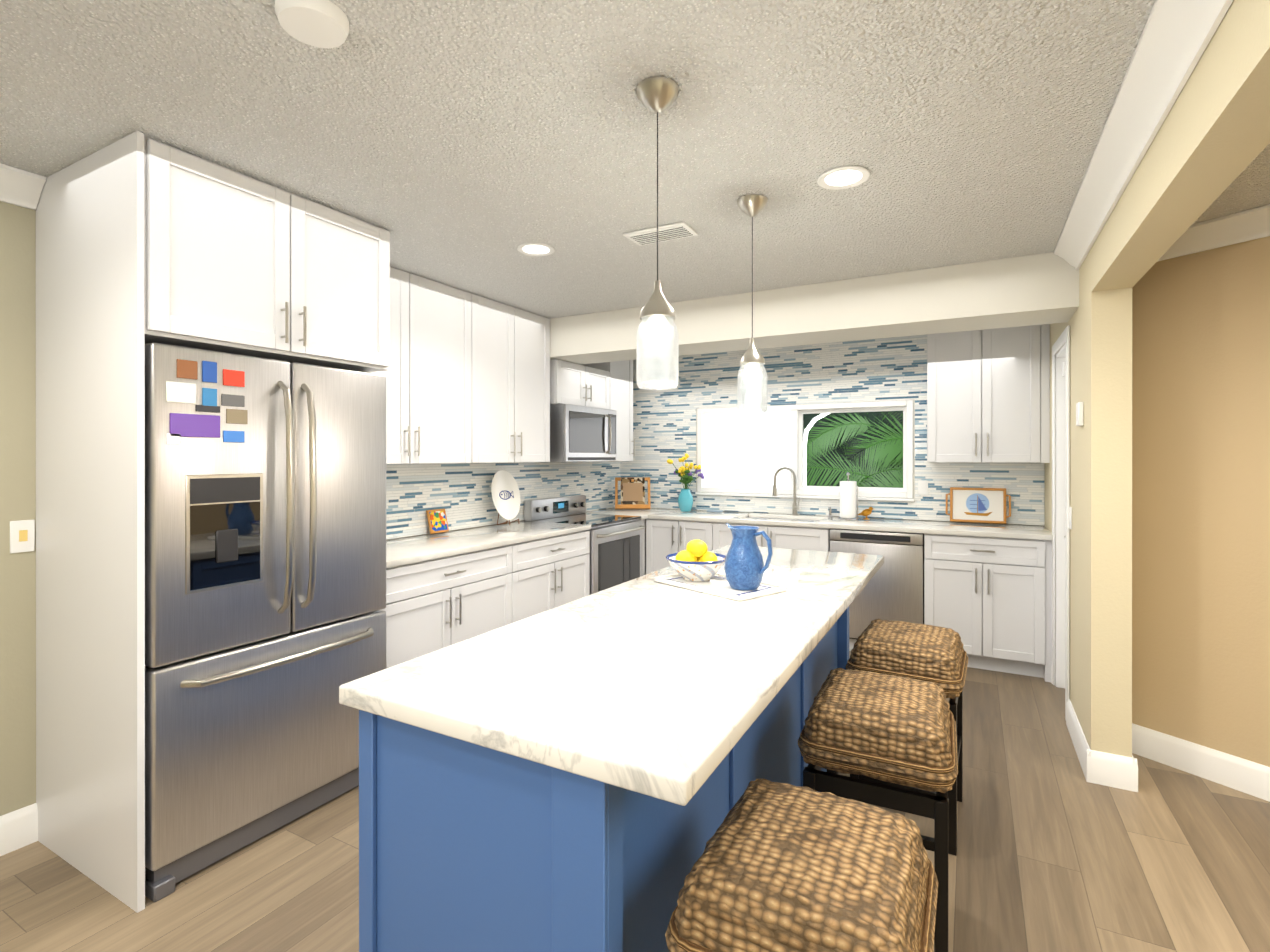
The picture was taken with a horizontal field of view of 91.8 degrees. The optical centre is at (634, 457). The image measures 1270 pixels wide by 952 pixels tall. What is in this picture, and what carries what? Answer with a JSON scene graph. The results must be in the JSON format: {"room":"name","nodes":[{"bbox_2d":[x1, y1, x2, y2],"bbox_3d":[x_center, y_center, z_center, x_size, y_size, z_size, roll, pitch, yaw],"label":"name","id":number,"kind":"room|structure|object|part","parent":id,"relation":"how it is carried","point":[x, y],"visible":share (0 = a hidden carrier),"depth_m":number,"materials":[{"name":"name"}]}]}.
{"room":"kitchen","nodes":[
{"label":"kitchen","id":0,"kind":"room"},
{"bbox_2d":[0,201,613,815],"bbox_3d":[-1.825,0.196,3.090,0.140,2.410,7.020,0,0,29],"label":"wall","id":1,"kind":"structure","parent":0,"point":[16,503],"depth_m":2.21,"materials":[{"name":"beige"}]},
{"bbox_2d":[0,803,37,855],"bbox_3d":[-2.808,1.336,1.127,0.018,0.135,2.570,0,0,29],"label":"baseboard","id":2,"kind":"structure","parent":1,"relation":"attached to","point":[18,828],"depth_m":2.21,"materials":[{"name":"white wood"}]},
{"bbox_2d":[10,520,34,552],"bbox_3d":[-2.213,0.285,2.223,0.009,0.115,0.066,0,0,29],"label":"switch plate","id":3,"kind":"object","parent":1,"relation":"attached to","point":[22,535],"depth_m":2.22,"materials":[{"name":"white plastic"}]},
{"bbox_2d":[0,163,45,209],"bbox_3d":[-2.778,-0.955,1.090,0.100,0.100,2.598,0,0,29],"label":"crown molding","id":4,"kind":"structure","parent":1,"relation":"attached to","point":[18,187],"depth_m":2.18,"materials":[{"name":"white wood"}]},
{"bbox_2d":[36,131,395,374],"bbox_3d":[-1.630,-0.697,2.497,0.760,0.618,0.928,0,0,29],"label":"upper cabinet","id":5,"kind":"object","parent":1,"relation":"attached to","point":[142,241],"depth_m":2.13,"materials":[{"name":"white wood"}]},
{"bbox_2d":[385,269,483,466],"bbox_3d":[-1.356,-0.486,3.453,0.330,1.043,1.008,0,0,29],"label":"upper cabinet","id":6,"kind":"object","parent":1,"relation":"attached to","point":[435,395],"depth_m":3.53,"materials":[{"name":"white wood"}]},
{"bbox_2d":[484,298,551,466],"bbox_3d":[-0.965,-0.486,4.169,0.330,1.043,0.856,0,0,29],"label":"upper cabinet","id":7,"kind":"object","parent":1,"relation":"attached to","point":[517,361],"depth_m":4.13,"materials":[{"name":"white wood"}]},
{"bbox_2d":[552,359,611,409],"bbox_3d":[-0.538,-0.565,4.950,0.330,0.328,0.760,0,0,29],"label":"upper cabinet","id":8,"kind":"object","parent":1,"relation":"attached to","point":[587,385],"depth_m":4.82,"materials":[{"name":"white wood"}]},
{"bbox_2d":[550,404,616,461],"bbox_3d":[-0.485,-0.183,4.921,0.452,0.430,0.752,0,0,29],"label":"microwave","id":9,"kind":"object","parent":8,"relation":"attached to","point":[578,433],"visible":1,"depth_m":4.70,"materials":[{"name":"silver metal"}]},
{"bbox_2d":[576,360,635,462],"bbox_3d":[-0.257,-0.488,5.465,0.330,1.043,0.408,0,0,29],"label":"upper cabinet","id":10,"kind":"object","parent":1,"relation":"attached to","point":[623,372],"depth_m":5.45,"materials":[{"name":"white wood"}]},
{"bbox_2d":[386,334,1043,538],"bbox_3d":[0.576,-0.264,3.720,3.466,1.487,3.328,0,0,29],"label":"backsplash","id":11,"kind":"structure","parent":1,"relation":"attached to","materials":[{"name":"tile"}]},
{"bbox_2d":[918,480,927,494],"bbox_3d":[2.207,0.230,4.714,0.070,0.110,0.008,0,0,29],"label":"outlet","id":12,"kind":"object","parent":11,"relation":"attached to","point":[922,487],"visible":1,"depth_m":4.71,"materials":[{"name":"white plastic"}]},
{"bbox_2d":[0,651,1269,951],"bbox_3d":[1.643,1.433,1.117,8.500,0.060,7.280,0,0,29],"label":"floor","id":13,"kind":"structure","parent":0,"point":[1058,851],"depth_m":2.07,"materials":[{"name":"brown wood"}]},
{"bbox_2d":[145,343,386,901],"bbox_3d":[-1.588,0.519,2.471,0.809,1.765,0.886,0,0,29],"label":"fridge","id":14,"kind":"object","parent":13,"relation":"on","point":[265,556],"visible":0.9,"depth_m":2.19,"materials":[{"name":"grey metal"}]},
{"bbox_2d":[381,543,523,667],"bbox_3d":[-1.222,0.959,3.398,0.620,0.885,1.038,0,0,29],"label":"base cabinet","id":15,"kind":"object","parent":13,"relation":"on","point":[436,604],"depth_m":3.21,"materials":[{"name":"white wood"}]},
{"bbox_2d":[386,519,590,570],"bbox_3d":[-1.027,0.497,3.741,0.633,0.032,1.828,0,0,29],"label":"countertop","id":16,"kind":"structure","parent":15,"relation":"on","point":[407,549],"depth_m":3.61,"materials":[{"name":"white stone"}]},
{"bbox_2d":[426,509,448,533],"bbox_3d":[-1.252,0.403,3.905,0.047,0.148,0.150,0,0,29],"label":"art","id":17,"kind":"object","parent":16,"relation":"on","point":[437,521],"visible":0.92,"depth_m":3.89,"materials":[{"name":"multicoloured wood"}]},
{"bbox_2d":[497,513,519,524],"bbox_3d":[-0.899,0.415,4.362,0.122,0.125,0.108,0,0,29],"label":"plate stand","id":18,"kind":"object","parent":16,"relation":"on","point":[509,522],"visible":0.81,"depth_m":4.34,"materials":[{"name":"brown metal"}]},
{"bbox_2d":[491,470,519,519],"bbox_3d":[-0.915,0.264,4.370,0.081,0.358,0.300,0,0,29],"label":"plate","id":19,"kind":"object","parent":18,"relation":"on","point":[505,492],"visible":1,"depth_m":4.38,"materials":[{"name":"white ceramic"}]},
{"bbox_2d":[524,531,589,618],"bbox_3d":[-0.811,0.958,4.149,0.620,0.885,0.906,0,0,29],"label":"base cabinet","id":20,"kind":"object","parent":13,"relation":"on","point":[556,571],"depth_m":4.03,"materials":[{"name":"white wood"}]},
{"bbox_2d":[524,495,644,594],"bbox_3d":[-0.364,0.862,4.856,0.691,1.075,0.754,0,0,29],"label":"range","id":21,"kind":"object","parent":13,"relation":"on","point":[615,553],"visible":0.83,"depth_m":4.73,"materials":[{"name":"silver metal"}]},
{"bbox_2d":[359,608,848,951],"bbox_3d":[0.211,0.956,2.144,0.649,0.894,2.274,0,0,29],"label":"kitchen island","id":22,"kind":"object","parent":13,"relation":"on","point":[462,848],"depth_m":1.18,"materials":[{"name":"wood"}]},
{"bbox_2d":[339,544,883,811],"bbox_3d":[0.290,0.487,2.100,0.780,0.040,2.330,0,0,29],"label":"island countertop","id":23,"kind":"structure","parent":22,"relation":"on","point":[644,687],"depth_m":1.32,"materials":[{"name":"white stone"}]},
{"bbox_2d":[654,573,786,600],"bbox_3d":[0.301,0.458,2.236,0.250,0.016,0.425,0,0,-39],"label":"tray","id":24,"kind":"object","parent":23,"relation":"on","point":[717,584],"visible":0.69,"depth_m":2.17,"materials":[{"name":"white ceramic"}]},
{"bbox_2d":[666,540,725,581],"bbox_3d":[0.233,0.383,2.314,0.236,0.148,0.236,0,0,29],"label":"bowl","id":25,"kind":"object","parent":24,"relation":"on","point":[695,561],"visible":0.98,"depth_m":2.27,"materials":[{"name":"white ceramic"}]},
{"bbox_2d":[724,523,772,590],"bbox_3d":[0.398,0.346,2.150,0.183,0.222,0.140,0,0,29],"label":"pitcher","id":26,"kind":"object","parent":24,"relation":"on","point":[745,568],"visible":1,"depth_m":2.11,"materials":[{"name":"blue ceramic"}]},
{"bbox_2d":[644,519,719,574],"bbox_3d":[0.527,0.957,5.291,0.658,0.885,0.620,0,0,29],"label":"base cabinet","id":27,"kind":"object","parent":13,"relation":"on","point":[664,537],"depth_m":5.08,"materials":[{"name":"white wood"}]},
{"bbox_2d":[720,515,831,551],"bbox_3d":[1.132,0.957,4.960,0.953,0.885,0.620,0,0,29],"label":"base cabinet","id":28,"kind":"object","parent":13,"relation":"on","point":[803,538],"depth_m":4.61,"materials":[{"name":"white wood"}]},
{"bbox_2d":[665,778,937,951],"bbox_3d":[0.319,1.042,1.122,0.407,0.723,0.467,0,0,29],"label":"stool","id":29,"kind":"object","parent":13,"relation":"on","point":[781,867],"visible":1,"depth_m":1.02,"materials":[{"name":"wicker"}]},
{"bbox_3d":[0.319,1.095,1.122,0.407,0.618,0.467,0,0,29],"label":"frame","id":30,"kind":"part","parent":29,"relation":"part of","materials":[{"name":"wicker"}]},
{"bbox_2d":[798,668,957,951],"bbox_3d":[0.725,1.041,1.823,0.407,0.723,0.467,0,0,27],"label":"stool","id":31,"kind":"object","parent":13,"relation":"on","point":[900,730],"visible":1,"depth_m":1.65,"materials":[{"name":"wicker"}]},
{"bbox_3d":[0.725,0.772,1.824,0.391,0.186,0.450,0,0,27],"label":"seat","id":32,"kind":"part","parent":31,"relation":"part of","materials":[{"name":"brown wicker"}]},
{"bbox_2d":[846,619,968,855],"bbox_3d":[1.083,1.040,2.437,0.407,0.723,0.467,0,0,31],"label":"stool","id":33,"kind":"object","parent":13,"relation":"on","point":[937,655],"visible":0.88,"depth_m":2.29,"materials":[{"name":"wicker"}]},
{"bbox_3d":[1.083,0.772,2.437,0.391,0.186,0.450,0,0,31],"label":"seat","id":34,"kind":"part","parent":33,"relation":"part of","materials":[{"name":"brown wicker"}]},
{"bbox_2d":[924,535,1051,681],"bbox_3d":[2.424,0.958,4.254,0.733,0.885,0.620,0,0,29],"label":"base cabinet","id":35,"kind":"object","parent":13,"relation":"on","point":[996,594],"depth_m":3.97,"materials":[{"name":"white wood"}]},
{"bbox_2d":[586,507,1052,540],"bbox_3d":[1.197,0.496,4.858,3.466,0.032,0.736,0,0,29],"label":"countertop","id":36,"kind":"structure","parent":35,"relation":"on","point":[925,526],"depth_m":4.55,"materials":[{"name":"white stone"}]},
{"bbox_2d":[615,477,650,509],"bbox_3d":[-0.020,0.329,5.626,0.324,0.291,0.143,0,0,-1],"label":"cookbook stand","id":37,"kind":"object","parent":36,"relation":"on","point":[632,495],"visible":0.96,"depth_m":5.61,"materials":[{"name":"orange wood"}]},
{"bbox_2d":[667,453,703,511],"bbox_3d":[0.460,0.220,5.499,0.316,0.516,0.193,0,0,29],"label":"vase","id":38,"kind":"object","parent":36,"relation":"on","point":[685,500],"visible":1,"depth_m":5.45,"materials":[{"name":"teal ceramic"}]},
{"bbox_2d":[707,510,722,512],"bbox_3d":[0.700,0.469,5.386,0.130,0.018,0.070,0,0,29],"label":"soap dish","id":39,"kind":"object","parent":36,"relation":"on","point":[717,511],"visible":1,"depth_m":5.35,"materials":[{"name":"white"}]},
{"bbox_2d":[772,467,799,514],"bbox_3d":[1.261,0.278,5.094,0.214,0.402,0.168,0,0,29],"label":"faucet","id":40,"kind":"object","parent":36,"relation":"on","point":[795,507],"visible":1,"depth_m":5.10,"materials":[{"name":"silver metal"}]},
{"bbox_2d":[828,506,832,516],"bbox_3d":[1.575,0.435,4.976,0.040,0.087,0.080,0,0,29],"label":"soap pump","id":41,"kind":"object","parent":36,"relation":"on","point":[830,512],"visible":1,"depth_m":4.98,"materials":[{"name":"silver metal"}]},
{"bbox_2d":[838,472,857,519],"bbox_3d":[1.655,0.297,4.778,0.150,0.364,0.150,0,0,29],"label":"paper towel holder","id":42,"kind":"object","parent":36,"relation":"on","point":[848,500],"visible":1,"depth_m":4.73,"materials":[{"name":"white paper"}]},
{"bbox_2d":[858,507,872,519],"bbox_3d":[1.782,0.428,4.755,0.138,0.101,0.047,0,0,29],"label":"bird figurine","id":43,"kind":"object","parent":36,"relation":"on","point":[866,512],"visible":0.98,"depth_m":4.73,"materials":[{"name":"orange ceramic"}]},
{"bbox_2d":[829,528,923,639],"bbox_3d":[1.811,0.908,4.553,0.620,0.784,0.567,0,0,29],"label":"dishwasher","id":44,"kind":"object","parent":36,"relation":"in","point":[893,589],"visible":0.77,"depth_m":4.26,"materials":[{"name":"grey metal"}]},
{"bbox_2d":[946,487,1010,523],"bbox_3d":[2.509,0.349,4.506,0.418,0.255,0.063,0,0,29],"label":"tray","id":45,"kind":"object","parent":36,"relation":"on","point":[980,505],"visible":1,"depth_m":4.50,"materials":[{"name":"orange wood"}]},
{"bbox_2d":[0,0,1269,318],"bbox_3d":[1.643,-1.047,1.114,8.500,0.080,7.280,0,0,29],"label":"ceiling","id":46,"kind":"structure","parent":0,"point":[470,146],"depth_m":1.84,"materials":[{"name":"white paint"}]},
{"bbox_2d":[275,0,348,47],"bbox_3d":[-0.732,-0.987,1.398,0.150,0.036,0.150,0,0,29],"label":"smoke detector","id":47,"kind":"object","parent":46,"relation":"attached to","point":[320,23],"visible":1,"depth_m":1.38,"materials":[{"name":"white plastic"}]},
{"bbox_2d":[517,243,554,255],"bbox_3d":[-0.475,-1.003,2.956,0.181,0.007,0.188,0,0,29],"label":"recessed light","id":48,"kind":"object","parent":46,"relation":"in","point":[532,249],"depth_m":2.97,"materials":[{"name":"white"}]},
{"bbox_2d":[636,76,678,389],"bbox_3d":[0.062,-0.598,1.683,0.120,0.815,0.120,0,0,29],"label":"pendant light","id":49,"kind":"object","parent":46,"relation":"hanging from","point":[657,95],"visible":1,"depth_m":1.65,"materials":[{"name":"white glass"}]},
{"bbox_2d":[623,221,697,245],"bbox_3d":[0.114,-0.999,2.759,0.300,0.014,0.160,0,0,29],"label":"ceiling vent","id":50,"kind":"object","parent":46,"relation":"in","point":[678,230],"visible":0.94,"depth_m":2.74,"materials":[{"name":"white metal"}]},
{"bbox_2d":[737,194,767,413],"bbox_3d":[0.460,-0.591,2.411,0.120,0.830,0.120,0,0,29],"label":"pendant light","id":51,"kind":"object","parent":46,"relation":"hanging from","point":[752,206],"visible":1,"depth_m":2.38,"materials":[{"name":"white glass"}]},
{"bbox_2d":[550,252,1078,363],"bbox_3d":[0.713,-0.869,3.970,3.470,0.278,0.400,0,0,29],"label":"soffit beam","id":52,"kind":"structure","parent":46,"relation":"attached to","point":[1036,289],"depth_m":3.50,"materials":[{"name":"white paint"}]},
{"bbox_2d":[817,166,869,189],"bbox_3d":[0.744,-1.002,2.199,0.177,0.007,0.188,0,0,29],"label":"recessed light","id":53,"kind":"object","parent":46,"relation":"in","point":[843,177],"depth_m":2.20,"materials":[{"name":"white"}]},
{"bbox_2d":[645,400,1044,574],"bbox_3d":[1.470,0.194,5.210,3.610,2.410,0.140,0,0,29],"label":"wall","id":54,"kind":"structure","parent":0,"point":[839,499],"depth_m":4.81,"materials":[{"name":"white"}]},
{"bbox_2d":[695,400,914,501],"bbox_3d":[1.375,-0.053,5.213,1.820,0.785,0.125,0,0,29],"label":"window","id":55,"kind":"structure","parent":54,"relation":"in","point":[739,454],"depth_m":5.37,"materials":[{"name":"white"}]},
{"bbox_2d":[924,324,1049,466],"bbox_3d":[2.494,-0.486,4.380,0.733,1.043,0.330,0,0,29],"label":"upper cabinet","id":56,"kind":"object","parent":54,"relation":"attached to","point":[987,391],"depth_m":4.23,"materials":[{"name":"white wood"}]},
{"bbox_2d":[1045,0,1269,756],"bbox_3d":[1.310,0.198,1.298,0.140,2.410,6.880,0,0,29],"label":"wall","id":57,"kind":"structure","parent":0,"point":[1209,143],"depth_m":2.61,"materials":[{"name":"beige paint"}]},
{"bbox_2d":[1052,325,1069,719],"bbox_3d":[2.480,0.353,3.508,0.105,2.095,0.690,0,0,29],"label":"door","id":58,"kind":"structure","parent":57,"relation":"attached to","point":[1060,489],"depth_m":3.74,"materials":[{"name":"white wood"}]},
{"bbox_2d":[1062,361,1065,376],"bbox_3d":[2.369,-0.489,3.396,0.011,0.080,0.060,0,0,29],"label":"switch plate","id":59,"kind":"object","parent":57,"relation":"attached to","point":[1064,363],"depth_m":3.37,"materials":[{"name":"white plastic"}]},
{"bbox_2d":[1069,506,1071,529],"bbox_3d":[2.263,0.313,3.199,0.009,0.115,0.070,0,0,29],"label":"switch plate","id":60,"kind":"object","parent":57,"relation":"attached to","point":[1070,508],"depth_m":3.17,"materials":[{"name":"white plastic"}]},
{"bbox_2d":[1066,699,1087,744],"bbox_3d":[2.125,1.334,2.959,0.016,0.135,0.615,0,0,29],"label":"baseboard","id":61,"kind":"structure","parent":57,"relation":"attached to","point":[1071,713],"depth_m":2.95,"materials":[{"name":"white wood"}]},
{"bbox_2d":[1076,402,1083,425],"bbox_3d":[2.083,-0.203,2.880,0.019,0.110,0.080,0,0,29],"label":"switch plate","id":62,"kind":"object","parent":57,"relation":"attached to","point":[1080,405],"depth_m":2.85,"materials":[{"name":"white plastic"}]},
{"bbox_2d":[1054,0,1232,269],"bbox_3d":[0.823,-0.954,0.661,0.100,0.100,5.298,0,0,29],"label":"crown molding","id":63,"kind":"structure","parent":57,"relation":"attached to","point":[1174,42],"depth_m":1.66,"materials":[{"name":"white wood"}]},
{"bbox_2d":[1132,236,1269,766],"bbox_3d":[3.492,0.198,1.030,0.140,2.410,4.600,0,0,-29],"label":"wall","id":64,"kind":"structure","parent":0,"point":[1200,498],"depth_m":2.70,"materials":[{"name":"beige paint"}]},
{"bbox_2d":[1066,705,1269,801],"bbox_3d":[3.363,1.336,1.041,4.028,0.135,2.526,0,0,29],"label":"baseboard","id":65,"kind":"structure","parent":64,"relation":"attached to","point":[1102,768],"depth_m":2.65,"materials":[{"name":"white wood"}]},
{"bbox_2d":[1157,204,1269,261],"bbox_3d":[3.381,-0.955,0.965,3.925,0.100,2.583,0,0,29],"label":"crown molding","id":66,"kind":"structure","parent":64,"relation":"attached to","point":[1252,224],"depth_m":2.60,"materials":[{"name":"white wood"}]},
{"label":"outside","id":67,"kind":"structure","parent":0,"visible":0},
{"bbox_2d":[803,414,902,485],"bbox_3d":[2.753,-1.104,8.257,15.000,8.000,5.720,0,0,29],"label":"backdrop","id":68,"kind":"structure","parent":67,"point":[831,452],"depth_m":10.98,"materials":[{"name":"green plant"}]},
{"bbox_2d":[803,413,829,485],"bbox_3d":[1.905,0.333,5.941,0.576,1.732,0.042,0,0,29],"label":"pipe","id":69,"kind":"object","parent":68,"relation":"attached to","point":[812,423],"visible":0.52,"depth_m":6.05,"materials":[{"name":"white"}]},
{"bbox_2d":[803,411,902,487],"bbox_3d":[3.409,-0.408,8.929,4.298,2.905,2.503,0,0,29],"label":"palms","id":70,"kind":"object","parent":68,"relation":"on","point":[876,446],"visible":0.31,"depth_m":8.05,"materials":[{"name":"green plant"}]}
]}

